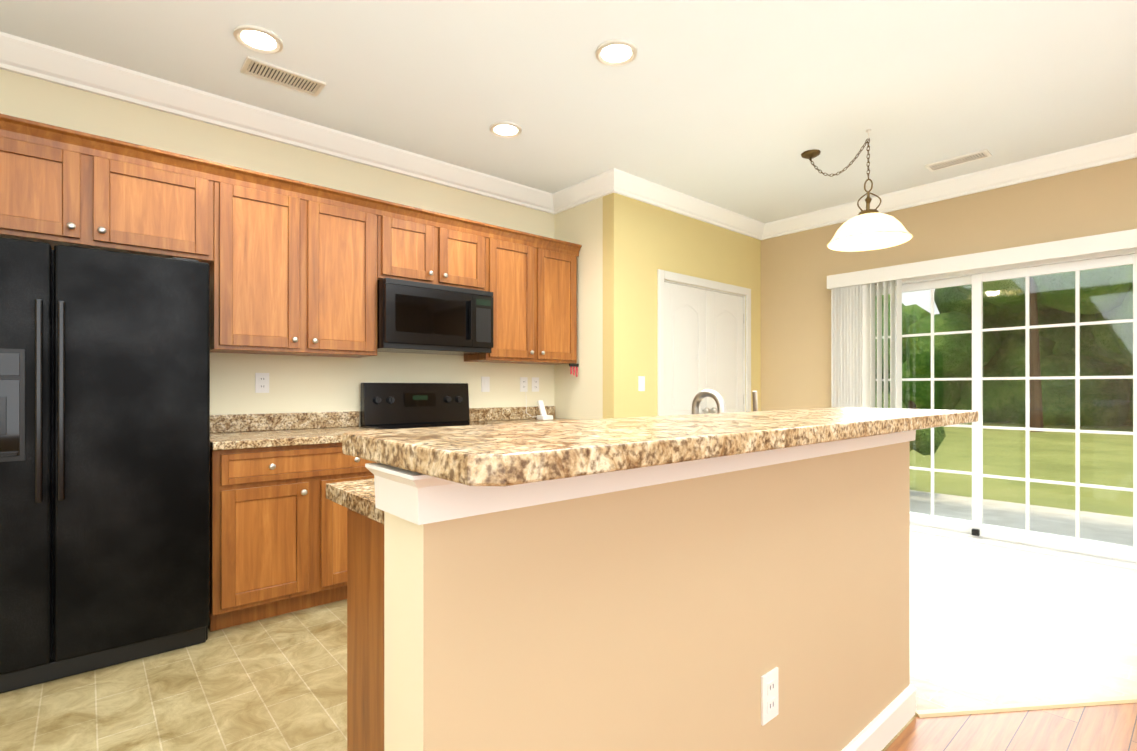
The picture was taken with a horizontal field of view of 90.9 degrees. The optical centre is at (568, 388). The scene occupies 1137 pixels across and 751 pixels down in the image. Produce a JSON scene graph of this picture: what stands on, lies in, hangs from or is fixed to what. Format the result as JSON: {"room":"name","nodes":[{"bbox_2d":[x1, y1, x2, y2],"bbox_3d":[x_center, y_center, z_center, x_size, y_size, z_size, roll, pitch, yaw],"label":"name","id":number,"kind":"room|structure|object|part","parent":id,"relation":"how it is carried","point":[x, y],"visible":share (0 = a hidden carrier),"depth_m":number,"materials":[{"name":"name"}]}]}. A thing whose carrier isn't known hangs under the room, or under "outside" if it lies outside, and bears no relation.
{"room":"kitchen","nodes":[
{"label":"kitchen","id":0,"kind":"room"},
{"bbox_2d":[0,69,602,426],"bbox_3d":[-0.926,-0.217,3.705,6.950,2.740,0.700,0,0,-41],"label":"wall","id":1,"kind":"structure","parent":0,"point":[300,384],"depth_m":3.57,"materials":[{"name":"yellow paint"}]},
{"bbox_2d":[0,125,219,264],"bbox_3d":[-2.267,-0.865,2.633,0.978,0.435,0.325,0,0,-41],"label":"upper cabinet","id":2,"kind":"object","parent":1,"relation":"attached to","point":[54,190],"depth_m":2.55,"materials":[{"name":"brown wood"}]},
{"bbox_2d":[255,373,268,392],"bbox_3d":[-1.785,-0.032,3.262,0.072,0.116,0.008,0,0,-41],"label":"outlet","id":3,"kind":"object","parent":1,"relation":"attached to","point":[261,382],"depth_m":3.26,"materials":[{"name":"white plastic"}]},
{"bbox_2d":[0,31,562,214],"bbox_3d":[-1.834,-1.525,3.158,4.620,0.125,0.105,0,0,-41],"label":"crown molding","id":4,"kind":"structure","parent":1,"relation":"attached to","point":[29,58],"depth_m":3.13,"materials":[{"name":"white paint"}]},
{"bbox_2d":[210,173,383,357],"bbox_3d":[-1.574,-0.641,3.231,0.848,0.883,0.325,0,0,-41],"label":"upper cabinet","id":5,"kind":"object","parent":1,"relation":"attached to","point":[299,268],"depth_m":3.08,"materials":[{"name":"brown wood"}]},
{"bbox_2d":[384,209,491,291],"bbox_3d":[-0.961,-0.877,3.761,0.768,0.410,0.325,0,0,-41],"label":"upper cabinet","id":6,"kind":"object","parent":1,"relation":"attached to","point":[417,248],"depth_m":3.65,"materials":[{"name":"brown wood"}]},
{"bbox_2d":[377,278,492,355],"bbox_3d":[-0.920,-0.450,3.713,0.763,0.417,0.444,0,0,-41],"label":"over-the-range microwave","id":7,"kind":"object","parent":6,"relation":"attached to","point":[419,317],"visible":0.96,"depth_m":3.54,"materials":[{"name":"black"}]},
{"bbox_2d":[481,377,489,391],"bbox_3d":[-0.630,-0.032,4.257,0.072,0.116,0.010,0,0,-41],"label":"light switch","id":8,"kind":"object","parent":1,"relation":"attached to","point":[485,381],"depth_m":4.25,"materials":[{"name":"white plastic"}]},
{"bbox_2d":[464,233,579,364],"bbox_3d":[-0.347,-0.640,4.290,0.850,0.883,0.325,0,0,-41],"label":"upper cabinet","id":9,"kind":"object","parent":1,"relation":"attached to","point":[534,283],"depth_m":4.15,"materials":[{"name":"brown wood"}]},
{"bbox_2d":[569,363,578,376],"bbox_3d":[0.043,-0.144,4.404,0.090,0.105,0.012,0,0,-41],"label":"key rack","id":10,"kind":"object","parent":9,"relation":"attached to","point":[573,365],"visible":0.98,"depth_m":4.40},
{"bbox_2d":[520,377,527,391],"bbox_3d":[-0.358,-0.031,4.493,0.072,0.116,0.008,0,0,-41],"label":"outlet","id":11,"kind":"object","parent":1,"relation":"attached to","point":[523,380],"depth_m":4.49,"materials":[{"name":"white plastic"}]},
{"bbox_2d":[532,377,538,391],"bbox_3d":[-0.269,-0.031,4.570,0.072,0.116,0.008,0,0,-41],"label":"outlet","id":12,"kind":"object","parent":1,"relation":"attached to","point":[535,380],"depth_m":4.57,"materials":[{"name":"white plastic"}]},
{"bbox_2d":[552,174,605,210],"bbox_3d":[0.102,-1.524,4.369,0.105,0.125,0.540,0,0,-41],"label":"crown molding","id":13,"kind":"structure","parent":1,"relation":"attached to","point":[588,190],"depth_m":4.39,"materials":[{"name":"white paint"}]},
{"bbox_2d":[0,531,1136,750],"bbox_3d":[0.071,1.177,2.565,6.730,0.050,3.488,0,0,-41],"label":"floor","id":14,"kind":"structure","parent":0,"point":[994,625],"depth_m":2.31,"materials":[{"name":"tile"}]},
{"bbox_2d":[0,237,209,693],"bbox_3d":[-2.116,0.290,2.466,0.830,1.725,0.720,0,0,-41],"label":"fridge","id":15,"kind":"object","parent":14,"relation":"on","point":[104,458],"visible":1,"depth_m":2.26,"materials":[{"name":"black metal"}]},
{"bbox_3d":[-2.114,0.062,2.046,0.183,0.420,0.031,0,0,-41],"label":"panel","id":16,"kind":"part","parent":15,"relation":"part of","materials":[{"name":"black plastic"}]},
{"bbox_3d":[-1.984,0.047,2.143,0.085,0.770,0.056,0,0,-41],"label":"handle","id":17,"kind":"part","parent":15,"relation":"part of","materials":[{"name":"black metal"}]},
{"bbox_2d":[208,443,376,631],"bbox_3d":[-1.488,0.720,3.089,0.894,0.865,0.651,0,0,-41],"label":"base cabinet","id":18,"kind":"object","parent":14,"relation":"on","point":[278,532],"visible":0.67,"depth_m":2.76,"materials":[{"name":"brown wood"}]},
{"bbox_2d":[210,411,378,449],"bbox_3d":[-1.493,0.216,3.093,0.901,0.138,0.640,0,0,-41],"label":"countertop","id":19,"kind":"structure","parent":18,"relation":"on","point":[235,431],"depth_m":3.16,"materials":[{"name":"stone"}]},
{"bbox_2d":[347,508,383,750],"bbox_3d":[-0.059,0.719,1.479,0.835,0.864,0.620,0,0,-41],"label":"base cabinet","id":20,"kind":"object","parent":14,"relation":"on","point":[365,633],"visible":0.04,"depth_m":1.29,"materials":[{"name":"brown wood"}]},
{"bbox_2d":[326,478,383,523],"bbox_3d":[0.244,0.261,1.764,1.735,0.046,0.655,0,0,-41],"label":"countertop","id":21,"kind":"structure","parent":20,"relation":"on","point":[357,496],"depth_m":1.33,"materials":[{"name":"stone"}]},
{"bbox_2d":[692,389,757,413],"bbox_3d":[0.541,0.123,1.887,0.247,0.243,0.155,0,0,-41],"label":"sink faucet","id":22,"kind":"object","parent":21,"relation":"on","point":[716,396],"visible":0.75,"depth_m":1.84,"materials":[{"name":"silver metal"}]},
{"bbox_2d":[361,383,495,429],"bbox_3d":[-0.816,0.558,3.593,0.768,1.190,0.733,0,0,-41],"label":"range","id":23,"kind":"object","parent":14,"relation":"on","point":[400,405],"visible":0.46,"depth_m":3.77,"materials":[{"name":"black metal"}]},
{"bbox_3d":[-1.005,0.078,3.812,0.646,0.090,0.031,0,0,-41],"label":"knob","id":24,"kind":"part","parent":23,"relation":"part of","materials":[{"name":"black plastic"}]},
{"bbox_3d":[-0.234,0.721,4.172,0.856,0.865,0.651,0,0,-41],"label":"base cabinet","id":25,"kind":"object","parent":14,"relation":"on","visible":0},
{"bbox_2d":[469,406,579,423],"bbox_3d":[-0.238,0.216,4.177,0.861,0.138,0.640,0,0,-41],"label":"countertop","id":26,"kind":"structure","parent":25,"relation":"on","point":[501,415],"depth_m":4.33,"materials":[{"name":"stone"}]},
{"bbox_2d":[537,400,552,419],"bbox_3d":[-0.196,0.171,4.427,0.100,0.151,0.118,0,0,-41],"label":"cordless phone","id":27,"kind":"object","parent":26,"relation":"on","point":[543,415],"visible":1,"depth_m":4.41,"materials":[{"name":"white plastic"}]},
{"bbox_2d":[0,0,1136,222],"bbox_3d":[1.211,-1.638,1.231,6.950,0.100,7.240,0,0,-41],"label":"ceiling","id":28,"kind":"structure","parent":0,"point":[738,106],"depth_m":2.86,"materials":[{"name":"paint"}]},
{"bbox_2d":[234,25,282,53],"bbox_3d":[-1.405,-1.579,2.539,0.196,0.016,0.196,0,0,-41],"label":"recessed light","id":29,"kind":"object","parent":28,"relation":"in","point":[258,39],"visible":0.96,"depth_m":2.53,"materials":[{"name":"white glass"}]},
{"bbox_2d":[241,56,325,96],"bbox_3d":[-1.447,-1.581,2.847,0.360,0.012,0.160,0,0,-41],"label":"ceiling vent","id":30,"kind":"object","parent":28,"relation":"in","point":[269,72],"visible":0.98,"depth_m":2.84,"materials":[{"name":"white metal"}]},
{"bbox_2d":[490,121,521,137],"bbox_3d":[-0.383,-1.579,3.422,0.196,0.016,0.196,0,0,-41],"label":"recessed light","id":31,"kind":"object","parent":28,"relation":"in","point":[504,129],"visible":1,"depth_m":3.42,"materials":[{"name":"white glass"}]},
{"bbox_2d":[596,39,636,65],"bbox_3d":[0.226,-1.579,2.640,0.196,0.016,0.196,0,0,-41],"label":"recessed light","id":32,"kind":"object","parent":28,"relation":"in","point":[616,52],"visible":0.98,"depth_m":2.63,"materials":[{"name":"white glass"}]},
{"bbox_2d":[801,149,820,160],"bbox_3d":[1.635,-1.562,3.777,0.124,0.050,0.124,0,0,-41],"label":"ceiling canopy","id":33,"kind":"object","parent":28,"relation":"attached to","point":[810,154],"visible":1,"depth_m":3.75,"materials":[{"name":"brown metal"}]},
{"bbox_2d":[925,149,991,171],"bbox_3d":[2.703,-1.581,3.886,0.140,0.012,0.360,0,0,-41],"label":"ceiling vent","id":34,"kind":"object","parent":28,"relation":"in","point":[963,159],"visible":0.96,"depth_m":3.88,"materials":[{"name":"white metal"}]},
{"bbox_2d":[384,441,909,750],"bbox_3d":[0.462,0.632,1.428,1.863,1.040,0.133,0,0,-41],"label":"wall","id":35,"kind":"structure","parent":0,"point":[684,615],"depth_m":1.10,"materials":[{"name":"beige paint"}]},
{"bbox_2d":[365,430,915,524],"bbox_3d":[0.472,0.149,1.417,1.923,0.069,0.163,0,0,-41],"label":"trim","id":36,"kind":"structure","parent":35,"relation":"attached to","point":[415,498],"depth_m":0.89,"materials":[{"name":"white paint"}]},
{"bbox_2d":[342,407,977,485],"bbox_3d":[0.492,0.092,1.409,1.943,0.036,0.461,0,0,-41],"label":"countertop","id":37,"kind":"structure","parent":35,"relation":"on","point":[508,454],"depth_m":0.87,"materials":[{"name":"stone"}]},
{"bbox_2d":[761,667,778,725],"bbox_3d":[0.490,0.747,1.359,0.072,0.116,0.008,0,0,-41],"label":"outlet","id":38,"kind":"object","parent":35,"relation":"attached to","point":[769,698],"visible":1,"depth_m":1.35,"materials":[{"name":"white plastic"}]},
{"bbox_2d":[841,684,915,750],"bbox_3d":[0.468,1.102,1.422,1.895,0.100,0.149,0,0,-41],"label":"baseboard","id":39,"kind":"structure","parent":35,"relation":"attached to","point":[885,726],"depth_m":1.82,"materials":[{"name":"white paint"}]},
{"bbox_2d":[603,193,760,418],"bbox_3d":[1.079,-0.216,4.894,2.059,2.740,0.120,0,0,-41],"label":"wall","id":40,"kind":"structure","parent":0,"point":[643,242],"depth_m":4.42,"materials":[{"name":"yellow paint"}]},
{"bbox_2d":[638,376,644,390],"bbox_3d":[0.573,-0.036,4.371,0.072,0.116,0.010,0,0,-41],"label":"light switch","id":41,"kind":"object","parent":40,"relation":"attached to","point":[641,383],"visible":1,"depth_m":4.37,"materials":[{"name":"white plastic"}]},
{"bbox_2d":[600,168,763,238],"bbox_3d":[1.071,-1.524,4.741,2.055,0.125,0.105,0,0,-41],"label":"crown molding","id":42,"kind":"structure","parent":40,"relation":"attached to","point":[613,180],"depth_m":4.56,"materials":[{"name":"white paint"}]},
{"bbox_2d":[664,282,743,415],"bbox_3d":[1.230,0.135,4.941,1.210,2.014,0.108,0,0,-41],"label":"closet door","id":43,"kind":"structure","parent":40,"relation":"in","point":[703,339],"depth_m":4.91,"materials":[{"name":"white paint"}]},
{"bbox_3d":[1.480,0.119,5.135,0.578,1.660,0.075,0,0,-41],"label":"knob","id":44,"kind":"part","parent":43,"relation":"part of","materials":[{"name":"wood"}]},
{"bbox_2d":[657,269,750,415],"bbox_3d":[1.195,0.099,4.982,1.360,2.110,0.138,0,0,-41],"label":"trim","id":45,"kind":"structure","parent":40,"relation":"attached to","point":[682,279],"depth_m":4.79,"materials":[{"name":"white paint"}]},
{"bbox_2d":[761,158,1136,410],"bbox_3d":[3.824,-0.217,3.406,0.150,2.740,7.119,0,0,-41],"label":"wall","id":46,"kind":"structure","parent":0,"point":[797,268],"depth_m":4.50,"materials":[{"name":"paint"}]},
{"bbox_2d":[758,133,1136,239],"bbox_3d":[3.917,-1.525,3.105,0.105,0.125,6.300,0,0,-41],"label":"crown molding","id":47,"kind":"structure","parent":46,"relation":"attached to","point":[1122,148],"depth_m":4.13,"materials":[{"name":"white paint"}]},
{"bbox_2d":[827,229,1136,408],"bbox_3d":[2.986,0.066,4.170,0.088,2.115,2.080,0,0,-41],"label":"vertical blinds","id":48,"kind":"object","parent":46,"relation":"attached to","point":[852,339],"visible":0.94,"depth_m":4.64,"materials":[{"name":"white paint"}]},
{"bbox_2d":[875,247,1136,569],"bbox_3d":[3.098,0.124,4.246,0.140,2.058,1.876,0,0,-41],"label":"window frame","id":49,"kind":"structure","parent":46,"relation":"in","point":[1024,546],"depth_m":4.00,"materials":[{"name":"white plastic"}]},
{"bbox_2d":[875,276,971,532],"bbox_3d":[2.841,0.125,4.603,0.034,1.974,0.926,0,0,-41],"label":"sliding glass door","id":50,"kind":"structure","parent":49,"relation":"attached to","point":[943,522],"depth_m":4.49,"materials":[{"name":"white plastic"}]},
{"bbox_2d":[972,254,1136,561],"bbox_3d":[3.354,0.124,3.888,0.091,1.974,0.926,0,0,-41],"label":"door frame","id":51,"kind":"structure","parent":46,"relation":"attached to","point":[1077,543],"depth_m":3.91,"materials":[{"name":"white plastic"}]},
{"bbox_2d":[885,703,1136,750],"bbox_3d":[2.163,1.176,0.103,6.680,0.050,4.050,0,0,-41],"label":"floor","id":52,"kind":"structure","parent":0,"point":[1111,727],"depth_m":1.88,"materials":[{"name":"brown wood"}]},
{"bbox_2d":[915,695,1136,717],"bbox_3d":[2.469,1.149,2.688,2.834,0.008,0.580,0,0,-41],"label":"trim","id":53,"kind":"structure","parent":52,"relation":"on","point":[1022,706],"depth_m":2.01,"materials":[{"name":"beige wood"}]},
{"label":"outside","id":54,"kind":"structure","parent":0,"visible":0},
{"bbox_2d":[910,422,1132,516],"bbox_3d":[22.136,1.435,23.916,54.360,0.300,90.000,0,0,-41],"label":"lawn","id":55,"kind":"structure","parent":54,"point":[1052,471],"depth_m":9.14,"materials":[{"name":"green plant"}]},
{"bbox_2d":[875,393,945,454],"bbox_3d":[3.444,0.702,6.659,1.681,1.302,1.913,0,0,-41],"label":"bush","id":56,"kind":"object","parent":55,"relation":"on","point":[922,435],"depth_m":5.84,"materials":[{"name":"green plant"}]},
{"bbox_2d":[875,264,1132,431],"bbox_3d":[15.127,-5.304,19.926,15.012,15.492,53.375,0,0,-41],"label":"trees","id":57,"kind":"object","parent":55,"relation":"on","point":[1066,389],"depth_m":19.41,"materials":[{"name":"green plant"}]},
{"bbox_2d":[910,490,1132,545],"bbox_3d":[3.740,1.234,5.262,2.149,0.079,5.000,0,0,-41],"label":"patio","id":58,"kind":"structure","parent":55,"relation":"on","point":[1007,507],"depth_m":5.17,"materials":[{"name":"concrete"}]},
{"bbox_3d":[1.844,-1.558,3.442,0.032,0.057,0.032,0,0,-41],"label":"ceiling hook","id":59,"kind":"object","parent":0,"visible":0},
{"bbox_2d":[809,138,869,178],"bbox_3d":[1.739,-1.421,3.610,0.020,0.263,0.415,0,0,-32],"label":"chain","id":60,"kind":"object","parent":59,"relation":"hanging from","point":[853,160],"visible":1,"depth_m":3.50,"materials":[{"name":"brown metal"}]},
{"bbox_2d":[857,179,880,215],"bbox_3d":[1.850,-1.175,3.437,0.133,0.227,0.136,0,0,-41],"label":"holder","id":61,"kind":"object","parent":60,"relation":"hanging from","point":[868,199],"visible":0.9,"depth_m":3.43,"materials":[{"name":"brown metal"}]},
{"bbox_2d":[827,213,912,251],"bbox_3d":[1.844,-0.980,3.442,0.464,0.166,0.464,0,0,-41],"label":"shade","id":62,"kind":"object","parent":61,"relation":"hanging from","point":[868,231],"visible":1,"depth_m":3.40,"materials":[{"name":"white glass"}]}
]}

